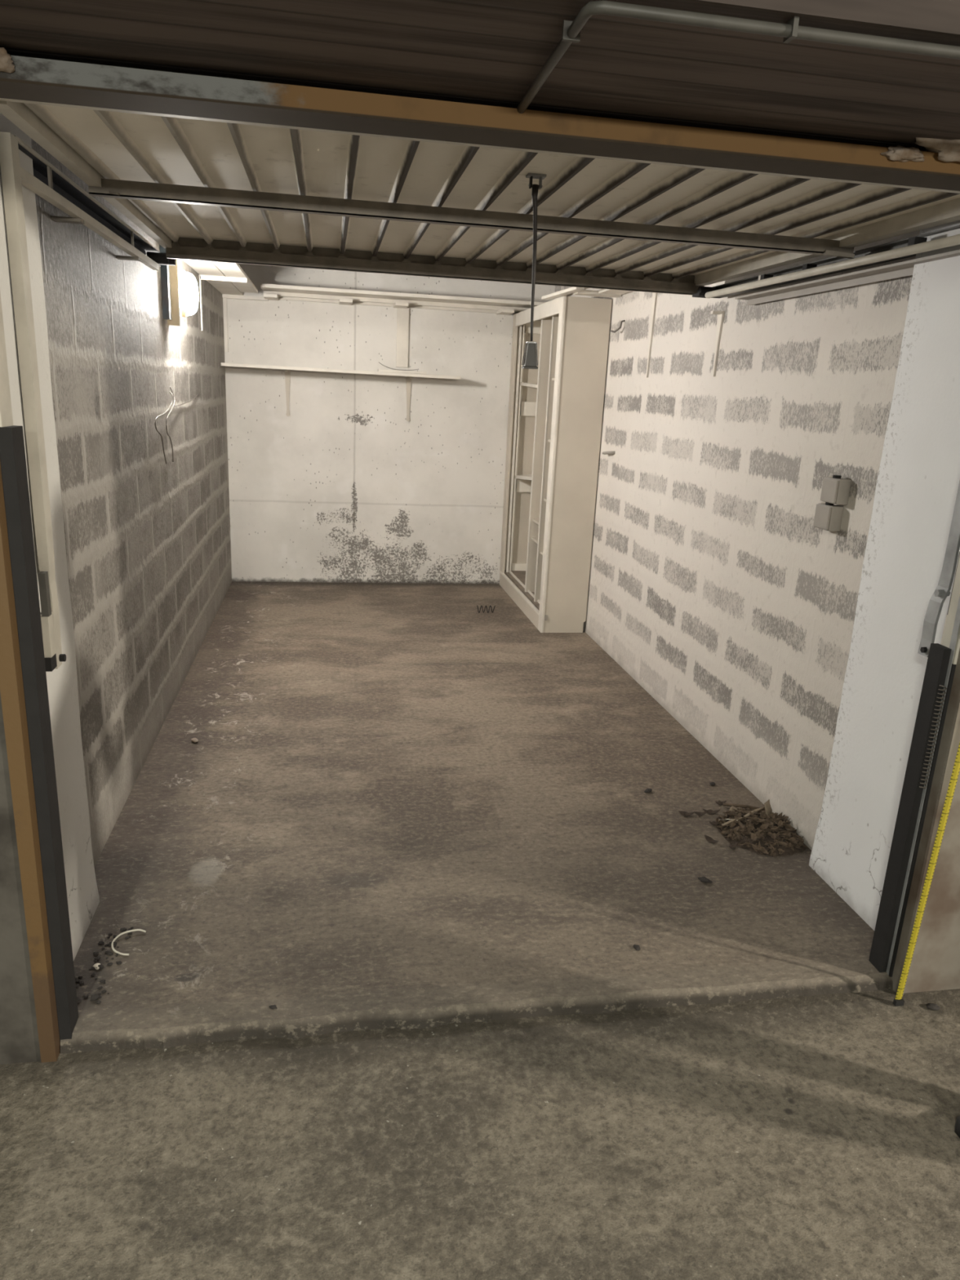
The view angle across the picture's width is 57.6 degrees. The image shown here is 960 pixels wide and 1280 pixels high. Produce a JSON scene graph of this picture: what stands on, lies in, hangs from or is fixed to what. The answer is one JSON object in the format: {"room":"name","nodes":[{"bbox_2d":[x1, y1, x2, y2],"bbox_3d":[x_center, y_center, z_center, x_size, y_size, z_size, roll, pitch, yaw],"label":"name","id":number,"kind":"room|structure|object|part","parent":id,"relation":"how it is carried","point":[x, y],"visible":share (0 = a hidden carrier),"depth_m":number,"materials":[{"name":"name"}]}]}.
{"room":"garage","nodes":[
{"label":"garage","id":0,"kind":"room"},
{"bbox_2d":[0,693,40,1064],"bbox_3d":[-4.128,-0.305,1.266,6.303,2.790,0.070,0,16,-10],"label":"wall","id":1,"kind":"structure","parent":0,"point":[19,1034],"depth_m":2.06,"materials":[{"name":"grey concrete"}]},
{"bbox_2d":[0,47,14,73],"bbox_3d":[-0.886,-1.057,1.584,0.079,0.054,0.075,0,16,-10],"label":"expanding foam","id":2,"kind":"object","parent":1,"relation":"attached to","point":[6,65],"visible":1,"depth_m":1.58,"materials":[{"name":"beige plastic"}]},
{"bbox_2d":[0,55,959,1062],"bbox_3d":[0.128,-0.031,2.118,2.380,2.190,0.138,0,16,-10],"label":"door frame","id":3,"kind":"structure","parent":1,"relation":"attached to","point":[24,692],"depth_m":1.88,"materials":[{"name":"paint"}]},
{"bbox_3d":[-0.974,-0.738,1.722,0.020,0.616,0.068,0,16,-10],"label":"plate","id":4,"kind":"part","parent":3,"relation":"part of","materials":[{"name":"beige paint"}]},
{"bbox_3d":[-1.018,-0.020,1.885,0.035,2.190,0.065,0,16,-10],"label":"frame post","id":5,"kind":"part","parent":3,"relation":"part of","materials":[{"name":"paint"}]},
{"bbox_3d":[1.275,-0.023,2.283,0.016,2.190,0.068,0,16,-10],"label":"frame post","id":6,"kind":"part","parent":3,"relation":"part of","materials":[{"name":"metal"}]},
{"bbox_2d":[915,137,959,162],"bbox_3d":[1.082,-1.081,1.912,0.303,0.071,0.095,0,16,-10],"label":"expanding foam","id":7,"kind":"object","parent":3,"relation":"on","point":[948,150],"visible":0.72,"depth_m":1.89,"materials":[{"name":"beige plastic"}]},
{"bbox_3d":[1.281,-0.490,2.184,0.012,1.138,0.058,0,16,-10],"label":"plate","id":8,"kind":"part","parent":3,"relation":"part of","materials":[{"name":"beige paint"}]},
{"bbox_2d":[0,97,959,295],"bbox_3d":[0.028,-1.348,2.859,2.370,0.092,2.000,0,16,-10],"label":"garage door","id":9,"kind":"structure","parent":1,"relation":"in","point":[202,188],"depth_m":2.57,"materials":[{"name":"beige metal"}]},
{"bbox_3d":[-1.121,-1.363,2.664,0.034,0.046,1.970,0,16,-10],"label":"rail","id":10,"kind":"part","parent":9,"relation":"part of","materials":[{"name":"beige metal"}]},
{"bbox_3d":[-0.135,-1.601,3.797,2.347,0.048,0.021,0,16,-10],"label":"rail","id":11,"kind":"part","parent":9,"relation":"part of","materials":[{"name":"metal"}]},
{"bbox_3d":[0.187,-1.093,1.918,2.350,0.045,0.025,0,16,-10],"label":"rail","id":12,"kind":"part","parent":9,"relation":"part of","materials":[{"name":"metal"}]},
{"bbox_2d":[521,173,546,368],"bbox_3d":[0.141,-0.986,2.356,0.058,0.484,0.032,0,16,-10],"label":"pull cord","id":13,"kind":"object","parent":9,"relation":"hanging from","point":[531,358],"visible":1,"depth_m":2.35,"materials":[{"name":"metal"}]},
{"bbox_3d":[0.142,-1.002,2.351,0.023,0.376,0.012,0,16,-10],"label":"cord","id":14,"kind":"part","parent":13,"relation":"part of","materials":[{"name":"fabric"}]},
{"bbox_3d":[0.147,-1.216,2.289,0.048,0.005,0.032,0,16,-10],"label":"mounting plate","id":15,"kind":"part","parent":13,"relation":"part of","materials":[{"name":"metal"}]},
{"bbox_3d":[1.163,-1.368,3.062,0.043,0.044,1.970,0,16,-10],"label":"rail","id":16,"kind":"part","parent":9,"relation":"part of","materials":[{"name":"grey metal"}]},
{"bbox_2d":[880,145,924,162],"bbox_3d":[0.922,-1.058,1.901,0.108,0.032,0.033,0,16,-10],"label":"expanding foam","id":17,"kind":"object","parent":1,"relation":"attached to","point":[900,153],"visible":1,"depth_m":1.89,"materials":[{"name":"beige plastic"}]},
{"bbox_2d":[31,138,231,866],"bbox_3d":[-1.632,-0.970,4.492,0.120,2.650,5.180,0,16,-10],"label":"wall","id":18,"kind":"structure","parent":0,"point":[148,543],"depth_m":3.46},
{"bbox_2d":[0,131,66,671],"bbox_3d":[-1.084,-0.521,2.094,0.055,1.247,0.111,0,16,-10],"label":"door frame","id":19,"kind":"structure","parent":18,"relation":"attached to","point":[9,149],"depth_m":2.09,"materials":[{"name":"beige paint"}]},
{"bbox_3d":[-1.096,-0.014,2.216,0.018,0.110,0.040,0,16,-10],"label":"pivot plate","id":20,"kind":"part","parent":19,"relation":"part of","materials":[{"name":"beige paint"}]},
{"bbox_2d":[0,112,99,959],"bbox_3d":[-1.196,-0.159,2.178,0.192,2.400,0.606,0,16,-10],"label":"trim","id":21,"kind":"structure","parent":18,"relation":"attached to","point":[82,894],"depth_m":2.38,"materials":[{"name":"grey paint"}]},
{"bbox_2d":[13,135,176,270],"bbox_3d":[-1.239,-1.354,2.861,0.122,0.094,1.858,0,16,-8],"label":"door track","id":22,"kind":"object","parent":18,"relation":"attached to","point":[49,183],"visible":0.88,"depth_m":2.60,"materials":[{"name":"grey metal"}]},
{"bbox_2d":[159,244,171,319],"bbox_3d":[-1.499,-1.759,4.156,0.030,0.438,0.060,0,16,-10],"label":"board","id":23,"kind":"object","parent":18,"relation":"attached to","point":[165,273],"visible":0.64,"depth_m":4.16,"materials":[{"name":"brown wood"}]},
{"bbox_2d":[167,258,182,326],"bbox_3d":[-1.498,-1.902,4.239,0.060,0.710,0.055,0,16,-10],"label":"board","id":24,"kind":"object","parent":18,"relation":"attached to","point":[175,285],"visible":0.36,"depth_m":4.28,"materials":[{"name":"beige wood"}]},
{"bbox_2d":[155,386,198,463],"bbox_3d":[-1.588,-1.160,4.632,0.032,0.362,1.565,0,16,-11],"label":"wire","id":25,"kind":"object","parent":18,"relation":"attached to","point":[172,393],"visible":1,"depth_m":4.21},
{"bbox_2d":[179,269,198,317],"bbox_3d":[-1.502,-1.764,4.450,0.125,0.225,0.141,0,16,-10],"label":"lamp","id":26,"kind":"object","parent":18,"relation":"attached to","point":[188,286],"visible":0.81,"depth_m":4.40,"materials":[{"name":"beige plastic"}]},
{"bbox_2d":[184,271,198,315],"bbox_3d":[-1.469,-1.764,4.456,0.058,0.204,0.125,0,16,-10],"label":"diffuser","id":27,"kind":"object","parent":26,"relation":"attached to","point":[191,291],"depth_m":4.41,"materials":[{"name":"white plastic"}]},
{"bbox_2d":[199,275,247,330],"bbox_3d":[-1.595,-2.092,5.447,0.285,0.324,0.025,0,16,-10],"label":"shelf bracket","id":28,"kind":"object","parent":18,"relation":"attached to","point":[209,277],"visible":1,"depth_m":5.40,"materials":[{"name":"white metal"}]},
{"bbox_3d":[-1.588,-2.235,5.407,0.285,0.026,0.025,0,16,-10],"label":"arm","id":29,"kind":"part","parent":28,"relation":"part of","materials":[{"name":"white paint"}]},
{"bbox_2d":[213,262,257,293],"bbox_3d":[-1.473,-2.195,5.201,0.124,0.018,2.350,0,16,-10],"label":"shelf board","id":30,"kind":"object","parent":28,"relation":"on","point":[228,269],"visible":0.56,"depth_m":5.27,"materials":[{"name":"white paint"}]},
{"bbox_2d":[222,263,555,583],"bbox_3d":[-0.730,-1.676,7.116,2.802,2.650,0.120,0,16,-10],"label":"wall","id":31,"kind":"structure","parent":0,"point":[342,487],"depth_m":7.03,"materials":[{"name":"paint"}]},
{"bbox_2d":[222,293,268,351],"bbox_3d":[-1.775,-2.395,6.632,0.332,0.410,0.049,0,16,-10],"label":"shelf bracket","id":32,"kind":"object","parent":31,"relation":"attached to","point":[224,296],"visible":0.93,"depth_m":6.58,"materials":[{"name":"white metal"}]},
{"bbox_2d":[182,259,243,295],"bbox_3d":[-1.637,-2.235,5.314,0.150,0.018,2.640,0,16,-10],"label":"shelf board","id":33,"kind":"object","parent":32,"relation":"on","point":[202,268],"visible":0.54,"depth_m":5.29,"materials":[{"name":"white paint"}]},
{"bbox_3d":[-1.766,-2.580,6.579,0.332,0.024,0.049,0,16,-10],"label":"arm","id":34,"kind":"part","parent":32,"relation":"part of","materials":[{"name":"white paint"}]},
{"bbox_2d":[284,369,290,416],"bbox_3d":[-1.488,-1.902,6.742,0.044,0.347,0.209,0,16,-10],"label":"shelf bracket","id":35,"kind":"object","parent":31,"relation":"attached to","point":[287,373],"visible":0.99,"depth_m":6.82,"materials":[{"name":"white metal"}]},
{"bbox_2d":[221,362,461,379],"bbox_3d":[-1.051,-2.066,6.719,1.786,0.025,0.302,0,16,-10],"label":"wall shelf","id":36,"kind":"object","parent":31,"relation":"attached to","point":[224,364],"visible":1,"depth_m":6.59,"materials":[{"name":"white paint"}]},
{"bbox_2d":[377,368,426,373],"bbox_3d":[-0.604,-2.079,6.766,0.370,0.018,0.100,0,16,-10],"label":"board","id":37,"kind":"object","parent":36,"relation":"on","point":[379,370],"visible":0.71,"depth_m":6.72,"materials":[{"name":"white paint"}]},
{"bbox_2d":[378,362,418,370],"bbox_3d":[-0.629,-2.115,6.758,0.312,0.054,0.020,1,16,-5],"label":"wire","id":38,"kind":"object","parent":37,"relation":"on","point":[379,362],"visible":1,"depth_m":6.76,"materials":[{"name":"grey metal"}]},
{"bbox_2d":[395,307,408,367],"bbox_3d":[-0.609,-2.372,6.856,0.093,0.440,0.022,0,16,-10],"label":"board","id":39,"kind":"object","parent":31,"relation":"attached to","point":[402,314],"visible":1,"depth_m":6.84,"materials":[{"name":"white paint"}]},
{"bbox_2d":[260,283,546,315],"bbox_3d":[-0.493,-2.563,6.616,2.250,0.074,0.408,0,16,-10],"label":"shelf","id":40,"kind":"object","parent":31,"relation":"attached to","point":[270,291],"visible":0.87,"depth_m":6.58,"materials":[{"name":"white paint"}]},
{"bbox_2d":[405,377,412,421],"bbox_3d":[-0.557,-1.901,6.905,0.044,0.342,0.209,0,16,-10],"label":"shelf bracket","id":41,"kind":"object","parent":31,"relation":"attached to","point":[408,379],"visible":0.98,"depth_m":6.99,"materials":[{"name":"white metal"}]},
{"bbox_2d":[73,581,874,1005],"bbox_3d":[-0.359,0.348,5.012,2.762,0.250,5.310,0,16,-10],"label":"floor","id":42,"kind":"structure","parent":0,"point":[381,784],"depth_m":3.34,"materials":[{"name":"concrete"}]},
{"bbox_2d":[92,963,100,969],"bbox_3d":[-1.070,0.912,2.443,0.029,0.009,0.020,15,20,38],"label":"pebble","id":43,"kind":"object","parent":42,"relation":"on","point":[95,965],"visible":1,"depth_m":2.44,"materials":[{"name":"white stone"}]},
{"bbox_2d":[75,926,133,1004],"bbox_3d":[-1.073,0.907,2.455,0.127,0.012,0.344,0,16,-10],"label":"grit","id":44,"kind":"object","parent":42,"relation":"on","point":[94,997],"visible":0.85,"depth_m":2.44,"materials":[{"name":"black gravel"}]},
{"bbox_2d":[111,928,146,955],"bbox_3d":[-1.036,0.880,2.552,0.073,0.012,0.116,4,16,4],"label":"scrap","id":45,"kind":"object","parent":42,"relation":"on","point":[135,930],"visible":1,"depth_m":2.56,"materials":[{"name":"white plastic"}]},
{"bbox_2d":[191,737,198,742],"bbox_3d":[-1.301,0.458,3.982,0.030,0.017,0.048,-9,20,-37],"label":"pebble","id":46,"kind":"object","parent":42,"relation":"on","point":[193,740],"visible":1,"depth_m":3.97,"materials":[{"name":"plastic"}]},
{"bbox_2d":[60,951,893,1053],"bbox_3d":[0.086,1.007,2.425,2.320,0.063,0.149,0,16,-10],"label":"threshold","id":47,"kind":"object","parent":42,"relation":"attached to","point":[161,1024],"depth_m":2.39,"materials":[{"name":"concrete"}]},
{"bbox_2d":[269,1004,276,1009],"bbox_3d":[-0.548,0.974,2.317,0.025,0.008,0.014,5,16,8],"label":"pebble","id":48,"kind":"object","parent":47,"relation":"on","point":[272,1006],"visible":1,"depth_m":2.31,"materials":[{"name":"grey stone"}]},
{"bbox_2d":[476,605,495,613],"bbox_3d":[0.044,-0.230,6.533,0.141,0.058,0.014,0,16,-10],"label":"coil","id":49,"kind":"object","parent":42,"relation":"on","point":[477,606],"visible":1,"depth_m":6.53,"materials":[{"name":"black metal"}]},
{"bbox_2d":[499,296,612,632],"bbox_3d":[0.500,-1.320,6.539,0.322,2.195,1.557,0,16,-10],"label":"tall cabinet","id":50,"kind":"object","parent":42,"relation":"on","point":[556,408],"visible":1,"depth_m":6.00,"materials":[{"name":"white paint"}]},
{"bbox_3d":[0.300,-0.385,6.819,0.020,0.017,1.480,0,16,-10],"label":"plinth moulding","id":51,"kind":"part","parent":50,"relation":"part of","materials":[{"name":"white paint"}]},
{"bbox_3d":[0.467,-0.384,6.812,0.290,0.015,1.510,0,16,-10],"label":"panel","id":52,"kind":"part","parent":50,"relation":"part of","materials":[{"name":"beige wood"}]},
{"bbox_3d":[0.377,-1.533,7.267,0.314,2.195,0.020,0,16,-10],"label":"panel","id":53,"kind":"part","parent":50,"relation":"part of","materials":[{"name":"white wood"}]},
{"bbox_2d":[515,473,532,480],"bbox_3d":[0.470,-1.275,6.889,0.236,0.084,0.750,0,16,-10],"label":"shelf","id":54,"kind":"object","parent":50,"relation":"attached to","point":[525,477],"depth_m":6.97,"materials":[{"name":"beige metal"}]},
{"bbox_3d":[0.358,-0.404,6.808,0.010,0.016,1.450,0,16,-10],"label":"sliding rail","id":55,"kind":"part","parent":50,"relation":"part of","materials":[{"name":"beige metal"}]},
{"bbox_3d":[0.411,-1.578,7.237,0.231,2.040,0.024,0,16,-10],"label":"panel frame","id":56,"kind":"part","parent":50,"relation":"part of","materials":[{"name":"white wood"}]},
{"bbox_2d":[520,382,537,387],"bbox_3d":[0.502,-1.947,6.697,0.236,0.048,0.750,0,16,-10],"label":"shelf","id":57,"kind":"object","parent":50,"relation":"attached to","point":[534,385],"depth_m":6.74,"materials":[{"name":"white paint"}]},
{"bbox_2d":[531,537,537,544],"bbox_3d":[0.535,-0.729,6.478,0.251,0.016,0.298,0,16,-10],"label":"shelf","id":58,"kind":"object","parent":50,"relation":"attached to","point":[534,540],"depth_m":6.54,"materials":[{"name":"beige wood"}]},
{"bbox_2d":[532,518,539,524],"bbox_3d":[0.541,-0.863,6.440,0.251,0.016,0.298,0,16,-10],"label":"shelf","id":59,"kind":"object","parent":50,"relation":"attached to","point":[535,521],"depth_m":6.52,"materials":[{"name":"beige wood"}]},
{"bbox_3d":[0.405,-2.327,6.222,0.020,0.095,1.365,0,16,-10],"label":"rail","id":60,"kind":"part","parent":50,"relation":"part of","materials":[{"name":"white paint"}]},
{"bbox_2d":[541,286,584,299],"bbox_3d":[0.511,-2.168,5.460,0.050,0.021,0.672,-1,16,-14],"label":"plank","id":61,"kind":"object","parent":50,"relation":"on","point":[571,290],"visible":0.86,"depth_m":5.41,"materials":[{"name":"white paint"}]},
{"bbox_3d":[0.630,-1.108,5.819,0.314,2.195,0.020,0,16,-10],"label":"panel","id":62,"kind":"part","parent":50,"relation":"part of","materials":[{"name":"beige wood"}]},
{"bbox_2d":[573,289,621,297],"bbox_3d":[0.722,-2.136,5.385,0.280,0.022,0.100,0,16,-10],"label":"plank","id":63,"kind":"object","parent":50,"relation":"on","point":[584,292],"visible":0.64,"depth_m":5.35,"materials":[{"name":"white paint"}]},
{"bbox_2d":[562,287,587,296],"bbox_3d":[0.605,-2.193,5.464,0.050,0.024,0.640,0,16,-9],"label":"plank","id":64,"kind":"object","parent":63,"relation":"on","point":[571,294],"visible":0.02,"depth_m":5.68,"materials":[{"name":"white paint"}]},
{"bbox_2d":[633,944,640,951],"bbox_3d":[0.475,0.929,2.642,0.019,0.010,0.030,1,16,-7],"label":"pebble","id":65,"kind":"object","parent":42,"relation":"on","point":[636,947],"visible":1,"depth_m":2.64,"materials":[{"name":"grey stone"}]},
{"bbox_2d":[644,788,652,792],"bbox_3d":[0.712,0.638,3.697,0.025,0.013,0.038,14,19,35],"label":"pebble","id":66,"kind":"object","parent":42,"relation":"on","point":[647,790],"visible":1,"depth_m":3.69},
{"bbox_2d":[678,810,693,816],"bbox_3d":[0.826,0.695,3.502,0.063,0.021,0.030,0,16,-10],"label":"dry leaf","id":67,"kind":"object","parent":42,"relation":"on","point":[683,813],"visible":1,"depth_m":3.51,"materials":[{"name":"brown plant"}]},
{"bbox_2d":[693,810,707,816],"bbox_3d":[0.887,0.696,3.512,0.062,0.020,0.022,0,16,-10],"label":"dry leaf","id":68,"kind":"object","parent":42,"relation":"on","point":[700,814],"visible":1,"depth_m":3.52,"materials":[{"name":"brown plant"}]},
{"bbox_2d":[697,876,712,883],"bbox_3d":[0.779,0.832,3.024,0.051,0.014,0.031,9,17,20],"label":"pebble","id":69,"kind":"object","parent":42,"relation":"on","point":[704,879],"visible":1,"depth_m":3.02,"materials":[{"name":"grey stone"}]},
{"bbox_2d":[704,834,718,843],"bbox_3d":[0.876,0.755,3.302,0.062,0.020,0.024,16,21,40],"label":"dry leaf","id":70,"kind":"object","parent":42,"relation":"on","point":[710,839],"visible":1,"depth_m":3.31,"materials":[{"name":"brown plant"}]},
{"bbox_2d":[702,808,719,814],"bbox_3d":[0.933,0.692,3.530,0.072,0.022,0.025,0,16,-10],"label":"dry leaf","id":71,"kind":"object","parent":42,"relation":"on","point":[709,811],"visible":1,"depth_m":3.53,"materials":[{"name":"brown plant"}]},
{"bbox_2d":[709,820,719,825],"bbox_3d":[0.925,0.720,3.438,0.056,0.019,0.029,0,16,-10],"label":"dry leaf","id":72,"kind":"object","parent":42,"relation":"on","point":[713,823],"visible":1,"depth_m":3.44,"materials":[{"name":"brown plant"}]},
{"bbox_2d":[715,800,726,804],"bbox_3d":[0.995,0.673,3.615,0.052,0.017,0.025,0,16,-10],"label":"dry leaf","id":73,"kind":"object","parent":42,"relation":"on","point":[719,802],"visible":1,"depth_m":3.62,"materials":[{"name":"brown plant"}]},
{"bbox_2d":[728,842,737,848],"bbox_3d":[0.945,0.770,3.264,0.023,0.018,0.056,12,18,28],"label":"dry leaf","id":74,"kind":"object","parent":42,"relation":"on","point":[732,846],"visible":1,"depth_m":3.27,"materials":[{"name":"brown plant"}]},
{"bbox_2d":[723,802,764,810],"bbox_3d":[1.087,0.683,3.567,0.184,0.020,0.014,7,17,15],"label":"twig","id":75,"kind":"object","parent":42,"relation":"on","point":[741,806],"visible":0.65,"depth_m":3.57,"materials":[{"name":"brown wood"}]},
{"bbox_2d":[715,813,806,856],"bbox_3d":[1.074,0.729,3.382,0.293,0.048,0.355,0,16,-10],"label":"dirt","id":76,"kind":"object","parent":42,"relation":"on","point":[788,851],"visible":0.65,"depth_m":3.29,"materials":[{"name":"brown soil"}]},
{"bbox_2d":[715,806,808,856],"bbox_3d":[1.067,0.714,3.379,0.311,0.074,0.383,0,16,-10],"label":"leaf litter","id":77,"kind":"object","parent":76,"relation":"on","point":[781,821],"visible":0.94,"depth_m":3.33,"materials":[{"name":"brown plant"}]},
{"bbox_2d":[721,817,744,826],"bbox_3d":[0.987,0.705,3.397,0.115,0.021,0.009,-5,17,-24],"label":"twig","id":78,"kind":"object","parent":77,"relation":"on","point":[733,820],"visible":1,"depth_m":3.39,"materials":[{"name":"brown wood"}]},
{"bbox_2d":[728,805,740,813],"bbox_3d":[1.048,0.691,3.541,0.063,0.018,0.068,12,18,30],"label":"dry leaf","id":79,"kind":"object","parent":77,"relation":"on","point":[732,807],"visible":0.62,"depth_m":3.55,"materials":[{"name":"brown plant"}]},
{"bbox_2d":[743,806,764,817],"bbox_3d":[1.086,0.677,3.443,0.135,0.018,0.011,-9,20,-35],"label":"twig","id":80,"kind":"object","parent":77,"relation":"on","point":[762,807],"visible":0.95,"depth_m":3.44,"materials":[{"name":"brown wood"}]},
{"bbox_2d":[764,799,772,815],"bbox_3d":[1.142,0.665,3.459,0.029,0.051,0.059,14,19,34],"label":"dry leaf","id":81,"kind":"object","parent":77,"relation":"on","point":[768,810],"visible":0.99,"depth_m":3.47,"materials":[{"name":"brown plant"}]},
{"bbox_2d":[0,0,959,151],"bbox_3d":[0.234,-1.352,1.556,15.000,0.635,0.780,0,16,-10],"label":"ceiling","id":82,"kind":"structure","parent":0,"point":[484,52],"depth_m":1.52,"materials":[{"name":"metal"}]},
{"bbox_2d":[0,988,959,1279],"bbox_3d":[0.601,2.019,-0.517,15.000,0.260,6.900,0,16,-10],"label":"floor","id":83,"kind":"structure","parent":0,"point":[814,1137],"depth_m":1.96,"materials":[{"name":"concrete"}]},
{"bbox_2d":[926,1003,940,1010],"bbox_3d":[1.296,1.049,2.500,0.039,0.014,0.026,2,16,-4],"label":"pebble","id":84,"kind":"object","parent":83,"relation":"on","point":[931,1006],"visible":1,"depth_m":2.49,"materials":[{"name":"grey stone"}]},
{"bbox_2d":[554,230,919,850],"bbox_3d":[1.010,-0.975,4.952,0.120,2.650,5.180,0,16,-10],"label":"wall","id":85,"kind":"structure","parent":0,"point":[713,584],"depth_m":3.76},
{"bbox_2d":[602,451,614,454],"bbox_3d":[0.814,-1.193,5.563,0.038,0.032,0.141,-4,17,-24],"label":"peg","id":86,"kind":"object","parent":85,"relation":"attached to","point":[603,452],"visible":1,"depth_m":5.53,"materials":[{"name":"grey plastic"}]},
{"bbox_2d":[599,288,631,294],"bbox_3d":[0.855,-2.017,4.973,0.140,0.020,0.750,0,16,-10],"label":"plank","id":87,"kind":"object","parent":85,"relation":"attached to","point":[601,291],"visible":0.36,"depth_m":5.23,"materials":[{"name":"white paint"}]},
{"bbox_2d":[610,320,625,333],"bbox_3d":[0.842,-1.921,5.346,0.091,0.076,0.028,14,19,34],"label":"wall hook","id":88,"kind":"object","parent":85,"relation":"attached to","point":[622,321],"visible":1,"depth_m":5.33,"materials":[{"name":"grey metal"}]},
{"bbox_2d":[645,292,657,377],"bbox_3d":[0.883,-1.718,4.860,0.160,0.487,0.056,0,16,-10],"label":"shelf bracket","id":89,"kind":"object","parent":85,"relation":"attached to","point":[654,294],"visible":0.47,"depth_m":4.86,"materials":[{"name":"white metal"}]},
{"bbox_2d":[710,311,724,376],"bbox_3d":[1.081,-1.371,4.045,0.050,0.285,0.056,0,16,-10],"label":"shelf bracket","id":90,"kind":"object","parent":85,"relation":"attached to","point":[720,313],"visible":1,"depth_m":4.03,"materials":[{"name":"white metal"}]},
{"bbox_3d":[1.087,-1.502,4.008,0.050,0.012,0.052,0,16,-10],"label":"arm","id":91,"kind":"part","parent":90,"relation":"part of","materials":[{"name":"white paint"}]},
{"bbox_2d":[692,225,959,305],"bbox_3d":[1.182,-1.292,3.087,0.134,0.098,1.870,0,16,-10],"label":"door track","id":92,"kind":"object","parent":85,"relation":"attached to","point":[909,246],"visible":1,"depth_m":2.96,"materials":[{"name":"grey metal"}]},
{"bbox_2d":[813,502,844,531],"bbox_3d":[1.240,-0.447,3.134,0.053,0.100,0.130,0,16,-10],"label":"junction box","id":93,"kind":"object","parent":85,"relation":"attached to","point":[828,516],"visible":0.98,"depth_m":3.08,"materials":[{"name":"grey plastic"}]},
{"bbox_3d":[1.220,-0.439,3.115,0.008,0.081,0.089,0,16,-10],"label":"lid","id":94,"kind":"part","parent":93,"relation":"part of","materials":[{"name":"grey plastic"}]},
{"bbox_2d":[820,475,851,504],"bbox_3d":[1.248,-0.534,3.089,0.053,0.100,0.130,0,16,-10],"label":"junction box","id":95,"kind":"object","parent":85,"relation":"attached to","point":[835,489],"visible":1,"depth_m":3.04,"materials":[{"name":"grey plastic"}]},
{"bbox_3d":[1.228,-0.525,3.070,0.008,0.081,0.089,0,16,-10],"label":"lid","id":96,"kind":"part","parent":95,"relation":"part of","materials":[{"name":"grey plastic"}]},
{"bbox_2d":[808,220,959,930],"bbox_3d":[1.388,-0.163,2.628,0.201,2.400,0.606,0,16,-10],"label":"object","id":97,"kind":"structure","parent":85,"relation":"attached to","point":[918,477],"depth_m":2.70,"materials":[{"name":"white paint"}]},
{"bbox_2d":[917,480,959,657],"bbox_3d":[1.295,-0.495,2.275,0.065,1.137,0.093,0,16,-10],"label":"lever arm","id":98,"kind":"object","parent":85,"relation":"attached to","point":[936,602],"visible":0.71,"depth_m":2.39,"materials":[{"name":"metal"}]},
{"bbox_3d":[1.275,-0.018,2.374,0.024,0.100,0.020,0,16,-10],"label":"pivot plate","id":99,"kind":"part","parent":98,"relation":"part of","materials":[{"name":"white paint"}]},
{"bbox_2d":[903,728,959,993],"bbox_3d":[4.418,-0.319,2.755,6.348,2.790,0.070,0,16,-10],"label":"wall","id":100,"kind":"structure","parent":0,"point":[935,965],"depth_m":2.51,"materials":[{"name":"paint"}]},
{"bbox_2d":[516,0,959,113],"bbox_3d":[3.620,-1.009,2.128,7.133,0.027,0.529,0,16,-10],"label":"conduit pipe","id":101,"kind":"object","parent":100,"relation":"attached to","point":[790,30],"visible":1,"depth_m":1.33,"materials":[{"name":"grey metal"}]},
{"bbox_2d":[893,742,959,1006],"bbox_3d":[1.273,0.464,2.361,0.119,1.208,0.036,0,16,-10],"label":"measuring tape","id":102,"kind":"object","parent":100,"relation":"attached to","point":[898,1001],"visible":1,"depth_m":2.41,"materials":[{"name":"yellow metal"}]}
]}

